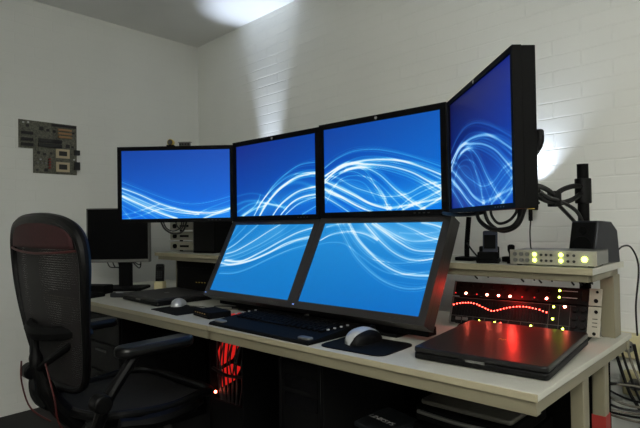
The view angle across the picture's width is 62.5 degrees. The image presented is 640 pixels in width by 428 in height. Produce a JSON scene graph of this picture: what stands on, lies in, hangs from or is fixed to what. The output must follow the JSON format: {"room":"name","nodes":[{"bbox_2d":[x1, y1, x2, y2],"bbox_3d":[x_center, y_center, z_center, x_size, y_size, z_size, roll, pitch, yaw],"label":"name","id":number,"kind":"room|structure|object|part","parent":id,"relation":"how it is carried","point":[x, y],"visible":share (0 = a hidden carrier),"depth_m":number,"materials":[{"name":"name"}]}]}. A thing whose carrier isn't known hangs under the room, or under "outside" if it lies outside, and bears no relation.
{"room":"home office","nodes":[
{"label":"home office","id":0,"kind":"room"},
{"bbox_2d":[0,0,198,416],"bbox_3d":[-2.466,-0.065,2.459,0.121,2.476,4.700,-2,-1,41],"label":"wall","id":1,"kind":"structure","parent":0,"point":[120,86],"depth_m":3.41,"materials":[{"name":"white paint"}]},
{"bbox_2d":[18,119,79,174],"bbox_3d":[-1.671,-0.409,3.271,0.020,0.318,0.359,-2,-1,41],"label":"motherboard","id":2,"kind":"object","parent":1,"relation":"attached to","point":[54,146],"visible":1,"depth_m":3.28,"materials":[{"name":"black"}]},
{"bbox_2d":[56,162,69,171],"bbox_3d":[-1.622,-0.296,3.328,0.006,0.060,0.083,-2,-1,41],"label":"socket","id":3,"kind":"object","parent":2,"relation":"attached to","point":[60,166],"depth_m":3.32,"materials":[{"name":"beige plastic"}]},
{"bbox_2d":[56,149,69,158],"bbox_3d":[-1.623,-0.380,3.329,0.006,0.057,0.083,-2,-1,41],"label":"socket","id":4,"kind":"object","parent":2,"relation":"attached to","point":[60,153],"depth_m":3.33,"materials":[{"name":"beige plastic"}]},
{"bbox_2d":[0,396,209,427],"bbox_3d":[-0.424,1.162,0.585,5.800,0.100,5.000,-2,-1,43],"label":"floor","id":5,"kind":"structure","parent":0,"point":[25,419],"depth_m":2.96,"materials":[{"name":"carpet"}]},
{"bbox_2d":[10,213,213,427],"bbox_3d":[-0.729,0.566,1.982,0.636,1.141,0.679,-2,-1,42],"label":"office chair","id":6,"kind":"object","parent":5,"relation":"on","point":[129,396],"visible":1,"depth_m":1.74,"materials":[{"name":"black fabric"}]},
{"bbox_3d":[-1.097,0.594,2.000,0.048,0.059,0.059,-2,-1,42],"label":"arm knob","id":7,"kind":"part","parent":6,"relation":"part of","materials":[{"name":"black plastic"}]},
{"bbox_3d":[-1.020,0.592,2.006,0.142,0.265,0.143,-2,-1,42],"label":"arm post","id":8,"kind":"part","parent":6,"relation":"part of","materials":[{"name":"black plastic"}]},
{"bbox_3d":[-0.918,0.298,1.781,0.612,0.605,0.111,-2,-1,42],"label":"frame","id":9,"kind":"part","parent":6,"relation":"part of","materials":[{"name":"black plastic"}]},
{"bbox_3d":[-0.672,0.582,1.617,0.048,0.059,0.059,-2,-1,42],"label":"arm knob","id":10,"kind":"part","parent":6,"relation":"part of","materials":[{"name":"black plastic"}]},
{"bbox_3d":[-0.673,0.581,1.694,0.142,0.265,0.143,-2,-1,42],"label":"arm post","id":11,"kind":"part","parent":6,"relation":"part of","materials":[{"name":"black"}]},
{"bbox_3d":[-0.709,0.688,2.000,0.491,0.034,0.440,-2,-1,42],"label":"seat","id":12,"kind":"part","parent":6,"relation":"part of","materials":[{"name":"black fabric"}]},
{"bbox_3d":[-0.710,0.674,2.000,0.545,0.055,0.491,-2,-1,42],"label":"seat frame","id":13,"kind":"part","parent":6,"relation":"part of","materials":[{"name":"black"}]},
{"bbox_3d":[-0.521,0.688,1.823,0.092,0.061,0.368,-2,-1,34],"label":"rail","id":14,"kind":"part","parent":6,"relation":"part of","materials":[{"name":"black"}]},
{"bbox_3d":[-0.594,0.734,1.849,0.210,0.044,0.044,-2,-1,42],"label":"tilt knob","id":15,"kind":"part","parent":6,"relation":"part of","materials":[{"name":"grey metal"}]},
{"bbox_2d":[45,279,240,383],"bbox_3d":[-0.728,0.790,2.782,1.615,0.720,0.802,-2,-1,43],"label":"desk","id":16,"kind":"object","parent":5,"relation":"on","point":[191,324],"visible":0.24,"depth_m":2.37,"materials":[{"name":"grey laminate"}]},
{"bbox_2d":[53,291,104,297],"bbox_3d":[-1.318,0.429,2.848,0.360,0.022,0.100,-1,-1,31],"label":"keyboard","id":17,"kind":"object","parent":16,"relation":"on","point":[93,294],"visible":0.13,"depth_m":2.77,"materials":[{"name":"black plastic"}]},
{"bbox_2d":[91,284,112,293],"bbox_3d":[-1.268,0.417,2.931,0.210,0.048,0.091,-1,-1,13],"label":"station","id":18,"kind":"object","parent":16,"relation":"on","point":[105,288],"visible":0.4,"depth_m":2.88,"materials":[{"name":"black plastic"}]},
{"bbox_2d":[110,292,123,297],"bbox_3d":[-1.050,0.422,2.769,0.100,0.025,0.055,-1,-1,13],"label":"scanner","id":19,"kind":"object","parent":16,"relation":"on","point":[114,294],"visible":0.59,"depth_m":2.75,"materials":[{"name":"black plastic"}]},
{"bbox_2d":[86,208,150,291],"bbox_3d":[-1.177,0.204,3.096,0.372,0.476,0.200,-1,-1,1],"label":"monitor","id":20,"kind":"object","parent":16,"relation":"on","point":[109,240],"visible":0.85,"depth_m":3.07,"materials":[{"name":"black plastic"}]},
{"bbox_3d":[-0.732,0.464,2.788,1.605,0.032,0.790,-2,-1,43],"label":"frame rail","id":21,"kind":"part","parent":16,"relation":"part of","materials":[{"name":"beige metal"}]},
{"bbox_2d":[154,264,165,288],"bbox_3d":[-0.930,0.364,3.068,0.055,0.148,0.060,-1,-1,3],"label":"cordless phone","id":22,"kind":"object","parent":16,"relation":"on","point":[159,283],"visible":0.98,"depth_m":3.06,"materials":[{"name":"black plastic"}]},
{"bbox_2d":[123,287,211,305],"bbox_3d":[-0.766,0.411,2.641,0.305,0.036,0.370,0,-1,-44],"label":"laptop","id":23,"kind":"object","parent":16,"relation":"on","point":[163,296],"visible":0.86,"depth_m":2.56,"materials":[{"name":"black plastic"}]},
{"bbox_2d":[151,305,199,315],"bbox_3d":[-0.609,0.419,2.310,0.170,0.003,0.240,0,-1,-43],"label":"mouse pad","id":24,"kind":"object","parent":16,"relation":"on","point":[186,309],"visible":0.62,"depth_m":2.30,"materials":[{"name":"black fabric"}]},
{"bbox_2d":[171,297,186,306],"bbox_3d":[-0.648,0.403,2.425,0.056,0.034,0.107,-1,-1,8],"label":"computer mouse","id":25,"kind":"object","parent":24,"relation":"on","point":[178,302],"visible":1,"depth_m":2.39,"materials":[{"name":"silver metal"}]},
{"bbox_2d":[154,250,219,286],"bbox_3d":[-0.422,0.316,2.771,1.140,0.217,0.332,-2,-1,43],"label":"shelf","id":26,"kind":"object","parent":16,"relation":"on","point":[187,255],"visible":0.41,"depth_m":2.85,"materials":[{"name":"grey laminate"}]},
{"bbox_2d":[170,241,192,250],"bbox_3d":[-0.762,0.190,3.083,0.190,0.056,0.139,-1,-1,31],"label":"box","id":27,"kind":"object","parent":26,"relation":"on","point":[183,245],"visible":0.57,"depth_m":3.04,"materials":[{"name":"metal"}]},
{"bbox_2d":[170,232,192,240],"bbox_3d":[-0.763,0.132,3.084,0.190,0.056,0.139,-1,-1,31],"label":"box","id":28,"kind":"object","parent":27,"relation":"on","point":[185,235],"visible":0.51,"depth_m":3.03,"materials":[{"name":"metal"}]},
{"bbox_2d":[170,222,192,231],"bbox_3d":[-0.764,0.074,3.085,0.190,0.056,0.139,-1,-1,31],"label":"box","id":29,"kind":"object","parent":28,"relation":"on","point":[189,226],"visible":0.34,"depth_m":3.04,"materials":[{"name":"metal"}]},
{"bbox_3d":[-0.423,0.238,2.772,1.120,0.022,0.304,-2,-1,43],"label":"frame rail","id":30,"kind":"part","parent":26,"relation":"part of","materials":[{"name":"beige metal"}]},
{"bbox_2d":[193,221,231,252],"bbox_3d":[-0.603,0.115,2.934,0.176,0.196,0.154,-1,-1,29],"label":"tower speaker","id":31,"kind":"object","parent":26,"relation":"on","point":[208,237],"visible":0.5,"depth_m":2.86},
{"bbox_2d":[194,222,213,250],"bbox_3d":[-0.630,0.115,2.864,0.135,0.176,0.004,-1,-1,29],"label":"grille","id":32,"kind":"object","parent":31,"relation":"attached to","point":[203,231],"depth_m":2.86,"materials":[{"name":"black plastic"}]},
{"bbox_2d":[177,261,215,290],"bbox_3d":[-0.665,0.348,3.037,0.260,0.170,0.182,-1,-1,29],"label":"box","id":33,"kind":"object","parent":16,"relation":"on","point":[190,275],"visible":0.52,"depth_m":2.96,"materials":[{"name":"black plastic"}]},
{"bbox_3d":[-0.473,0.790,3.055,1.497,0.600,0.008,-2,-1,43],"label":"modesty panel","id":34,"kind":"part","parent":16,"relation":"part of","materials":[{"name":"black plastic"}]},
{"bbox_2d":[193,307,230,319],"bbox_3d":[-0.442,0.403,2.153,0.101,0.025,0.140,0,-1,-39],"label":"card reader","id":35,"kind":"object","parent":16,"relation":"on","point":[209,313],"visible":0.98,"depth_m":2.12,"materials":[{"name":"black plastic"}]},
{"bbox_2d":[214,305,233,308],"bbox_3d":[-0.419,0.414,2.332,0.144,0.004,0.084,-2,-1,43],"label":"cord","id":36,"kind":"object","parent":16,"relation":"on","point":[217,305],"visible":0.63,"depth_m":2.37,"materials":[{"name":"black plastic"}]},
{"bbox_2d":[203,219,320,314],"bbox_3d":[-0.226,0.217,2.267,0.572,0.394,0.273,-2,-1,44],"label":"computer monitor","id":37,"kind":"object","parent":16,"relation":"on","point":[259,264],"visible":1,"depth_m":2.21,"materials":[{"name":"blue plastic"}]},
{"bbox_2d":[220,300,305,314],"bbox_3d":[-0.253,0.386,2.232,0.515,0.028,0.050,-2,-1,44],"label":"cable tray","id":38,"kind":"object","parent":37,"relation":"on","point":[241,307],"depth_m":2.25,"materials":[{"name":"black plastic"}]},
{"bbox_3d":[-0.425,0.102,2.740,0.139,0.644,0.536,-2,-1,43],"label":"pole","id":39,"kind":"object","parent":16,"relation":"on","visible":0},
{"bbox_2d":[117,145,233,222],"bbox_3d":[-0.682,-0.141,2.532,0.555,0.361,0.080,-1,-1,2],"label":"computer monitor","id":40,"kind":"object","parent":39,"relation":"attached to","point":[156,184],"visible":1,"depth_m":2.50,"materials":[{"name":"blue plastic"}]},
{"bbox_2d":[166,139,174,145],"bbox_3d":[-0.713,-0.339,2.520,0.035,0.036,0.030,-1,-1,2],"label":"webcam","id":41,"kind":"object","parent":40,"relation":"on","point":[170,142],"visible":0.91,"depth_m":2.51,"materials":[{"name":"black plastic"}]},
{"bbox_2d":[163,222,181,231],"bbox_3d":[-0.800,0.059,2.850,0.196,0.074,0.007,-2,-1,43],"label":"cable","id":42,"kind":"object","parent":40,"relation":"hanging from","point":[181,222],"visible":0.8,"depth_m":2.84,"materials":[{"name":"black rubber"}]},
{"bbox_2d":[161,222,186,234],"bbox_3d":[-0.801,0.071,2.878,0.278,0.084,0.010,-2,-1,43],"label":"cable","id":43,"kind":"object","parent":40,"relation":"hanging from","point":[164,228],"visible":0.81,"depth_m":2.86,"materials":[{"name":"black rubber"}]},
{"bbox_2d":[178,142,191,145],"bbox_3d":[-0.644,-0.333,2.516,0.060,0.021,0.025,-1,-1,2],"label":"sensor","id":44,"kind":"object","parent":40,"relation":"on","point":[180,143],"visible":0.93,"depth_m":2.51,"materials":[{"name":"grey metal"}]},
{"bbox_2d":[90,311,205,427],"bbox_3d":[-0.987,0.832,2.985,0.420,0.630,0.518,-2,-1,43],"label":"base cabinet","id":45,"kind":"object","parent":5,"relation":"on","point":[190,361],"visible":0.16,"depth_m":2.83,"materials":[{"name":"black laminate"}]},
{"bbox_3d":[-1.153,0.907,2.804,0.400,0.140,0.012,-2,-1,43],"label":"drawer","id":46,"kind":"part","parent":45,"relation":"part of","materials":[{"name":"black laminate"}]},
{"bbox_3d":[-1.162,0.722,2.800,0.120,0.010,0.008,-2,-1,43],"label":"handle","id":47,"kind":"part","parent":45,"relation":"part of","materials":[{"name":"grey metal"}]},
{"bbox_3d":[-1.158,0.607,2.808,0.400,0.140,0.012,-2,-1,43],"label":"drawer","id":48,"kind":"part","parent":45,"relation":"part of","materials":[{"name":"black laminate"}]},
{"bbox_3d":[-1.156,0.757,2.806,0.400,0.140,0.012,-2,-1,43],"label":"drawer","id":49,"kind":"part","parent":45,"relation":"part of","materials":[{"name":"black laminate"}]},
{"bbox_2d":[209,339,280,427],"bbox_3d":[-0.271,0.843,2.520,0.246,0.591,0.444,-2,-1,43],"label":"computer tower","id":50,"kind":"object","parent":5,"relation":"on","point":[244,381],"visible":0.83,"depth_m":2.38,"materials":[{"name":"black plastic"}]},
{"bbox_3d":[-0.405,0.979,2.372,0.240,0.260,0.020,-2,-1,43],"label":"panel","id":51,"kind":"part","parent":50,"relation":"part of","materials":[{"name":"black plastic"}]},
{"bbox_3d":[-0.429,0.689,2.512,0.006,0.245,0.130,-2,-1,43],"label":"lamp panel","id":52,"kind":"part","parent":50,"relation":"part of","materials":[{"name":"red plastic"}]},
{"bbox_2d":[279,356,404,427],"bbox_3d":[0.094,0.804,1.915,0.200,0.640,0.469,-2,-1,43],"label":"computer tower","id":53,"kind":"object","parent":5,"relation":"on","point":[311,395],"visible":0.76,"depth_m":1.77,"materials":[{"name":"black plastic"}]},
{"bbox_3d":[-0.130,0.796,1.811,0.012,0.600,0.012,-2,-1,43],"label":"rail","id":54,"kind":"part","parent":53,"relation":"part of","materials":[{"name":"black metal"}]},
{"bbox_3d":[0.006,0.792,1.685,0.012,0.600,0.012,-2,-1,43],"label":"rail","id":55,"kind":"part","parent":53,"relation":"part of","materials":[{"name":"black metal"}]},
{"bbox_2d":[208,311,631,427],"bbox_3d":[0.304,0.759,1.819,1.198,0.720,0.802,-2,-1,43],"label":"desk","id":56,"kind":"object","parent":5,"relation":"on","point":[578,395],"visible":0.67,"depth_m":1.45,"materials":[{"name":"grey laminate"}]},
{"bbox_2d":[208,308,361,345],"bbox_3d":[-0.138,0.390,1.878,0.530,0.034,0.259,-2,-1,44],"label":"keyboard","id":57,"kind":"object","parent":56,"relation":"on","point":[306,330],"visible":1,"depth_m":1.81,"materials":[{"name":"black plastic"}]},
{"bbox_2d":[321,337,411,356],"bbox_3d":[0.141,0.396,1.597,0.241,0.003,0.198,-2,-1,43],"label":"mouse pad","id":58,"kind":"object","parent":56,"relation":"on","point":[385,347],"visible":0.8,"depth_m":1.56,"materials":[{"name":"black plastic"}]},
{"bbox_2d":[345,325,381,345],"bbox_3d":[0.138,0.372,1.639,0.145,0.046,0.075,0,-1,-43],"label":"computer mouse","id":59,"kind":"object","parent":58,"relation":"on","point":[363,335],"visible":1,"depth_m":1.60,"materials":[{"name":"black plastic"}]},
{"bbox_2d":[290,215,459,337],"bbox_3d":[0.189,0.203,1.853,0.572,0.396,0.276,-2,-1,43],"label":"computer monitor","id":60,"kind":"object","parent":56,"relation":"on","point":[389,274],"visible":1,"depth_m":1.77,"materials":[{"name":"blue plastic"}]},
{"bbox_2d":[415,320,587,379],"bbox_3d":[0.507,0.365,1.464,0.352,0.051,0.377,-2,-1,40],"label":"laptop","id":61,"kind":"object","parent":56,"relation":"on","point":[539,353],"visible":1,"depth_m":1.39,"materials":[{"name":"black plastic"}]},
{"bbox_3d":[0.558,0.759,2.092,1.080,0.600,0.008,-2,-1,43],"label":"modesty panel","id":62,"kind":"part","parent":56,"relation":"part of","materials":[{"name":"plastic"}]},
{"bbox_2d":[448,255,623,337],"bbox_3d":[0.436,0.281,1.969,1.170,0.235,0.332,-2,-1,43],"label":"shelf","id":63,"kind":"object","parent":56,"relation":"on","point":[607,273],"visible":0.57,"depth_m":1.64,"materials":[{"name":"grey laminate"}]},
{"bbox_2d":[455,217,476,260],"bbox_3d":[0.524,0.085,1.821,0.110,0.151,0.060,-2,-1,43],"label":"stand","id":64,"kind":"object","parent":63,"relation":"on","point":[466,257],"visible":0.81,"depth_m":1.84,"materials":[{"name":"black plastic"}]},
{"bbox_3d":[0.515,0.081,1.843,0.022,0.143,0.038,-2,-1,43],"label":"post","id":65,"kind":"part","parent":64,"relation":"part of","materials":[{"name":"black plastic"}]},
{"bbox_2d":[476,246,500,262],"bbox_3d":[0.549,0.132,1.719,0.072,0.052,0.066,-1,-1,23],"label":"cradle","id":66,"kind":"object","parent":63,"relation":"on","point":[482,257],"visible":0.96,"depth_m":1.69,"materials":[{"name":"black plastic"}]},
{"bbox_2d":[483,231,497,251],"bbox_3d":[0.555,0.097,1.722,0.046,0.085,0.033,-1,-1,23],"label":"phone","id":67,"kind":"object","parent":66,"relation":"on","point":[490,238],"visible":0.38,"depth_m":1.71,"materials":[{"name":"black plastic"}]},
{"bbox_2d":[502,256,508,261],"bbox_3d":[0.627,0.149,1.738,0.050,0.017,0.035,-2,-1,43],"label":"adapter","id":68,"kind":"object","parent":63,"relation":"on","point":[504,258],"visible":0.52,"depth_m":1.73,"materials":[{"name":"black plastic"}]},
{"bbox_2d":[507,244,514,263],"bbox_3d":[0.607,0.127,1.675,0.028,0.060,0.028,-2,-1,43],"label":"handset","id":69,"kind":"object","parent":63,"relation":"on","point":[510,246],"visible":0.52,"depth_m":1.67,"materials":[{"name":"black plastic"}]},
{"bbox_3d":[0.436,0.194,1.972,1.150,0.022,0.304,-2,-1,43],"label":"frame rail","id":70,"kind":"part","parent":63,"relation":"part of","materials":[{"name":"beige metal"}]},
{"bbox_2d":[510,248,607,267],"bbox_3d":[0.724,0.130,1.601,0.242,0.047,0.159,-2,-1,40],"label":"audio interface","id":71,"kind":"object","parent":63,"relation":"on","point":[591,258],"visible":1,"depth_m":1.54,"materials":[{"name":"silver metal"}]},
{"bbox_2d":[528,208,534,248],"bbox_3d":[0.631,0.049,1.567,0.022,0.130,0.222,-1,-1,24],"label":"cable","id":72,"kind":"object","parent":71,"relation":"attached to","point":[530,210],"visible":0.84,"depth_m":1.47,"materials":[{"name":"black plastic"}]},
{"bbox_2d":[569,221,619,262],"bbox_3d":[0.860,0.087,1.661,0.138,0.132,0.090,0,-1,-29],"label":"speaker","id":73,"kind":"object","parent":63,"relation":"on","point":[584,234],"visible":0.66,"depth_m":1.63},
{"bbox_3d":[0.924,0.290,1.678,0.040,0.194,0.070,-2,-1,43],"label":"leg","id":74,"kind":"part","parent":63,"relation":"part of","materials":[{"name":"beige wood"}]},
{"bbox_2d":[619,245,639,335],"bbox_3d":[1.012,0.253,1.724,0.120,0.306,0.030,0,-1,-29],"label":"wire","id":75,"kind":"object","parent":63,"relation":"attached to","point":[632,249],"visible":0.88,"depth_m":1.74,"materials":[{"name":"black rubber"}]},
{"bbox_2d":[537,129,600,329],"bbox_3d":[0.702,0.084,1.581,0.120,0.610,0.665,-2,-1,43],"label":"pole","id":76,"kind":"object","parent":56,"relation":"on","point":[582,185],"visible":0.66,"depth_m":1.75,"materials":[{"name":"black plastic"}]},
{"bbox_2d":[447,44,538,212],"bbox_3d":[0.442,-0.183,1.395,0.071,0.350,0.544,-1,-1,-1],"label":"computer monitor","id":77,"kind":"object","parent":76,"relation":"attached to","point":[492,120],"visible":1,"depth_m":1.24,"materials":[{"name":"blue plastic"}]},
{"bbox_2d":[442,211,483,216],"bbox_3d":[0.430,-0.001,1.609,0.030,0.019,0.184,0,-1,-27],"label":"cable","id":78,"kind":"object","parent":77,"relation":"attached to","point":[443,212],"visible":0.9,"depth_m":1.59,"materials":[{"name":"black rubber"}]},
{"bbox_2d":[475,209,522,230],"bbox_3d":[0.505,0.011,1.491,0.146,0.076,0.021,-2,-1,43],"label":"cable loop","id":79,"kind":"object","parent":77,"relation":"hanging from","point":[478,218],"visible":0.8,"depth_m":1.49,"materials":[{"name":"black rubber"}]},
{"bbox_2d":[489,209,517,224],"bbox_3d":[0.511,0.002,1.472,0.088,0.057,0.018,-2,-1,43],"label":"cable loop","id":80,"kind":"object","parent":77,"relation":"hanging from","point":[516,210],"visible":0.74,"depth_m":1.47,"materials":[{"name":"black rubber"}]},
{"bbox_2d":[483,209,526,232],"bbox_3d":[0.523,0.012,1.492,0.019,0.085,0.141,0,-1,-42],"label":"cable loop","id":81,"kind":"object","parent":77,"relation":"hanging from","point":[489,223],"visible":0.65,"depth_m":1.49,"materials":[{"name":"black rubber"}]},
{"bbox_3d":[0.726,0.769,1.462,0.036,0.664,0.046,-2,-1,43],"label":"leg","id":82,"kind":"part","parent":56,"relation":"part of","materials":[{"name":"beige wood"}]},
{"bbox_3d":[0.859,0.769,1.604,0.036,0.664,0.046,-2,-1,43],"label":"leg","id":83,"kind":"part","parent":56,"relation":"part of","materials":[{"name":"beige wood"}]},
{"bbox_3d":[0.179,0.086,2.279,0.546,0.644,0.387,-2,-1,43],"label":"pole","id":84,"kind":"object","parent":56,"relation":"on","visible":0},
{"bbox_2d":[232,127,320,220],"bbox_3d":[-0.178,-0.156,2.312,0.560,0.366,0.084,-2,-1,44],"label":"computer monitor","id":85,"kind":"object","parent":84,"relation":"attached to","point":[276,177],"visible":1,"depth_m":2.26,"materials":[{"name":"blue glass"}]},
{"bbox_2d":[319,102,448,217],"bbox_3d":[0.230,-0.173,1.918,0.560,0.366,0.084,-2,-1,43],"label":"computer monitor","id":86,"kind":"object","parent":84,"relation":"attached to","point":[395,163],"visible":1,"depth_m":1.86,"materials":[{"name":"blue glass"}]},
{"bbox_2d":[611,355,639,423],"bbox_3d":[1.072,0.746,1.815,0.234,0.683,0.303,-1,-1,-12],"label":"cables","id":87,"kind":"object","parent":5,"relation":"on","point":[617,357],"depth_m":1.80,"materials":[{"name":"black rubber"}]},
{"bbox_3d":[1.059,0.617,1.805,0.194,0.076,0.047,-2,-1,43],"label":"cable coil","id":88,"kind":"part","parent":87,"relation":"part of","materials":[{"name":"grey plastic"}]},
{"bbox_3d":[1.062,0.627,1.808,0.230,0.089,0.047,-2,-1,43],"label":"cable coil","id":89,"kind":"part","parent":87,"relation":"part of","materials":[{"name":"grey plastic"}]},
{"bbox_3d":[1.057,0.607,1.802,0.158,0.063,0.047,-2,-1,43],"label":"cable coil","id":90,"kind":"part","parent":87,"relation":"part of","materials":[{"name":"grey plastic"}]},
{"bbox_3d":[1.071,0.656,1.817,0.338,0.128,0.047,-2,-1,43],"label":"cable coil","id":91,"kind":"part","parent":87,"relation":"part of","materials":[{"name":"grey plastic"}]},
{"bbox_3d":[1.065,0.637,1.811,0.266,0.102,0.047,-2,-1,43],"label":"cable coil","id":92,"kind":"part","parent":87,"relation":"part of","materials":[{"name":"grey plastic"}]},
{"bbox_3d":[1.069,0.646,1.814,0.302,0.115,0.047,-2,-1,43],"label":"cable coil","id":93,"kind":"part","parent":87,"relation":"part of","materials":[{"name":"grey plastic"}]},
{"bbox_2d":[621,352,639,400],"bbox_3d":[1.060,0.751,1.791,0.115,0.672,0.044,-1,-1,-5],"label":"cable","id":94,"kind":"object","parent":5,"relation":"on","point":[622,353],"visible":0.7,"depth_m":1.79,"materials":[{"name":"black rubber"}]},
{"bbox_2d":[627,349,639,383],"bbox_3d":[1.075,0.755,1.763,0.090,0.662,0.054,-1,-1,-21],"label":"cable","id":95,"kind":"object","parent":5,"relation":"on","point":[628,350],"visible":0.7,"depth_m":1.77,"materials":[{"name":"brown"}]},
{"bbox_2d":[632,344,639,373],"bbox_3d":[1.103,0.760,1.766,0.100,0.653,0.056,-1,-1,17],"label":"cable","id":96,"kind":"object","parent":5,"relation":"on","point":[633,345],"visible":1,"depth_m":1.76,"materials":[{"name":"black rubber"}]},
{"bbox_3d":[0.543,0.899,1.748,0.330,0.430,0.360,-2,-1,43],"label":"storage cabinet","id":97,"kind":"object","parent":5,"relation":"on","visible":0},
{"bbox_2d":[416,393,545,427],"bbox_3d":[0.532,0.652,1.759,0.330,0.062,0.320,-2,-1,43],"label":"printer","id":98,"kind":"object","parent":97,"relation":"on","point":[435,408],"visible":0.61,"depth_m":1.68,"materials":[{"name":"black plastic"}]},
{"bbox_3d":[0.249,0.930,1.828,0.130,0.380,0.304,-2,-1,43],"label":"subwoofer","id":99,"kind":"object","parent":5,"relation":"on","visible":0},
{"bbox_2d":[354,407,417,427],"bbox_3d":[0.219,0.722,1.810,0.191,0.037,0.165,0,-1,-33],"label":"router","id":100,"kind":"object","parent":99,"relation":"on","point":[388,417],"visible":0.98,"depth_m":1.80,"materials":[{"name":"black plastic"}]},
{"bbox_2d":[32,0,294,47],"bbox_3d":[-0.465,-1.413,0.625,5.800,0.100,5.000,-2,-1,43],"label":"ceiling","id":101,"kind":"structure","parent":0,"point":[195,23],"depth_m":3.46,"materials":[{"name":"paint"}]},
{"bbox_2d":[198,0,639,427],"bbox_3d":[0.993,-0.125,2.156,0.120,2.476,5.700,0,-1,-43],"label":"wall","id":102,"kind":"structure","parent":0,"point":[299,65],"depth_m":2.41,"materials":[{"name":"white paint"}]},
{"bbox_2d":[619,331,639,359],"bbox_3d":[1.117,0.474,1.903,0.048,0.088,0.090,0,-1,-43],"label":"wall socket","id":103,"kind":"object","parent":102,"relation":"attached to","point":[635,339],"visible":0.27,"depth_m":1.88,"materials":[{"name":"beige plastic"}]},
{"bbox_2d":[622,369,639,396],"bbox_3d":[1.133,0.607,1.887,0.048,0.085,0.085,0,-1,-43],"label":"wall socket","id":104,"kind":"object","parent":102,"relation":"attached to","point":[634,378],"visible":0.3,"depth_m":1.88,"materials":[{"name":"beige plastic"}]},
{"bbox_3d":[0.692,0.388,1.786,0.416,0.008,0.175,-2,-1,38],"label":"cradle","id":105,"kind":"object","parent":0,"visible":0},
{"bbox_2d":[449,296,601,337],"bbox_3d":[0.690,0.336,1.783,0.481,0.091,0.152,-2,-1,38],"label":"rack equaliser","id":106,"kind":"object","parent":105,"relation":"on","point":[587,320],"visible":0.94,"depth_m":1.72,"materials":[{"name":"black plastic"}]},
{"bbox_2d":[453,281,602,306],"bbox_3d":[0.709,0.288,1.810,0.481,0.101,0.134,-2,-1,38],"label":"rack unit","id":107,"kind":"object","parent":106,"relation":"on","point":[590,297],"visible":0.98,"depth_m":1.75,"materials":[{"name":"black plastic"}]},
{"bbox_3d":[0.782,0.345,1.628,0.018,0.020,0.017,-2,-1,38],"label":"knob","id":108,"kind":"part","parent":106,"relation":"part of","materials":[{"name":"black plastic"}]},
{"bbox_3d":[0.788,0.322,1.637,0.018,0.020,0.017,-2,-1,38],"label":"knob","id":109,"kind":"part","parent":106,"relation":"part of","materials":[{"name":"black plastic"}]},
{"bbox_3d":[0.795,0.298,1.646,0.018,0.020,0.017,-2,-1,38],"label":"knob","id":110,"kind":"part","parent":106,"relation":"part of","materials":[{"name":"black plastic"}]},
{"bbox_3d":[0.802,0.345,1.613,0.018,0.020,0.017,-2,-1,38],"label":"knob","id":111,"kind":"part","parent":106,"relation":"part of","materials":[{"name":"black plastic"}]},
{"bbox_3d":[0.808,0.321,1.622,0.018,0.020,0.017,-2,-1,38],"label":"knob","id":112,"kind":"part","parent":106,"relation":"part of","materials":[{"name":"black plastic"}]},
{"bbox_3d":[0.814,0.298,1.631,0.018,0.020,0.017,-2,-1,38],"label":"knob","id":113,"kind":"part","parent":106,"relation":"part of","materials":[{"name":"black plastic"}]}
]}

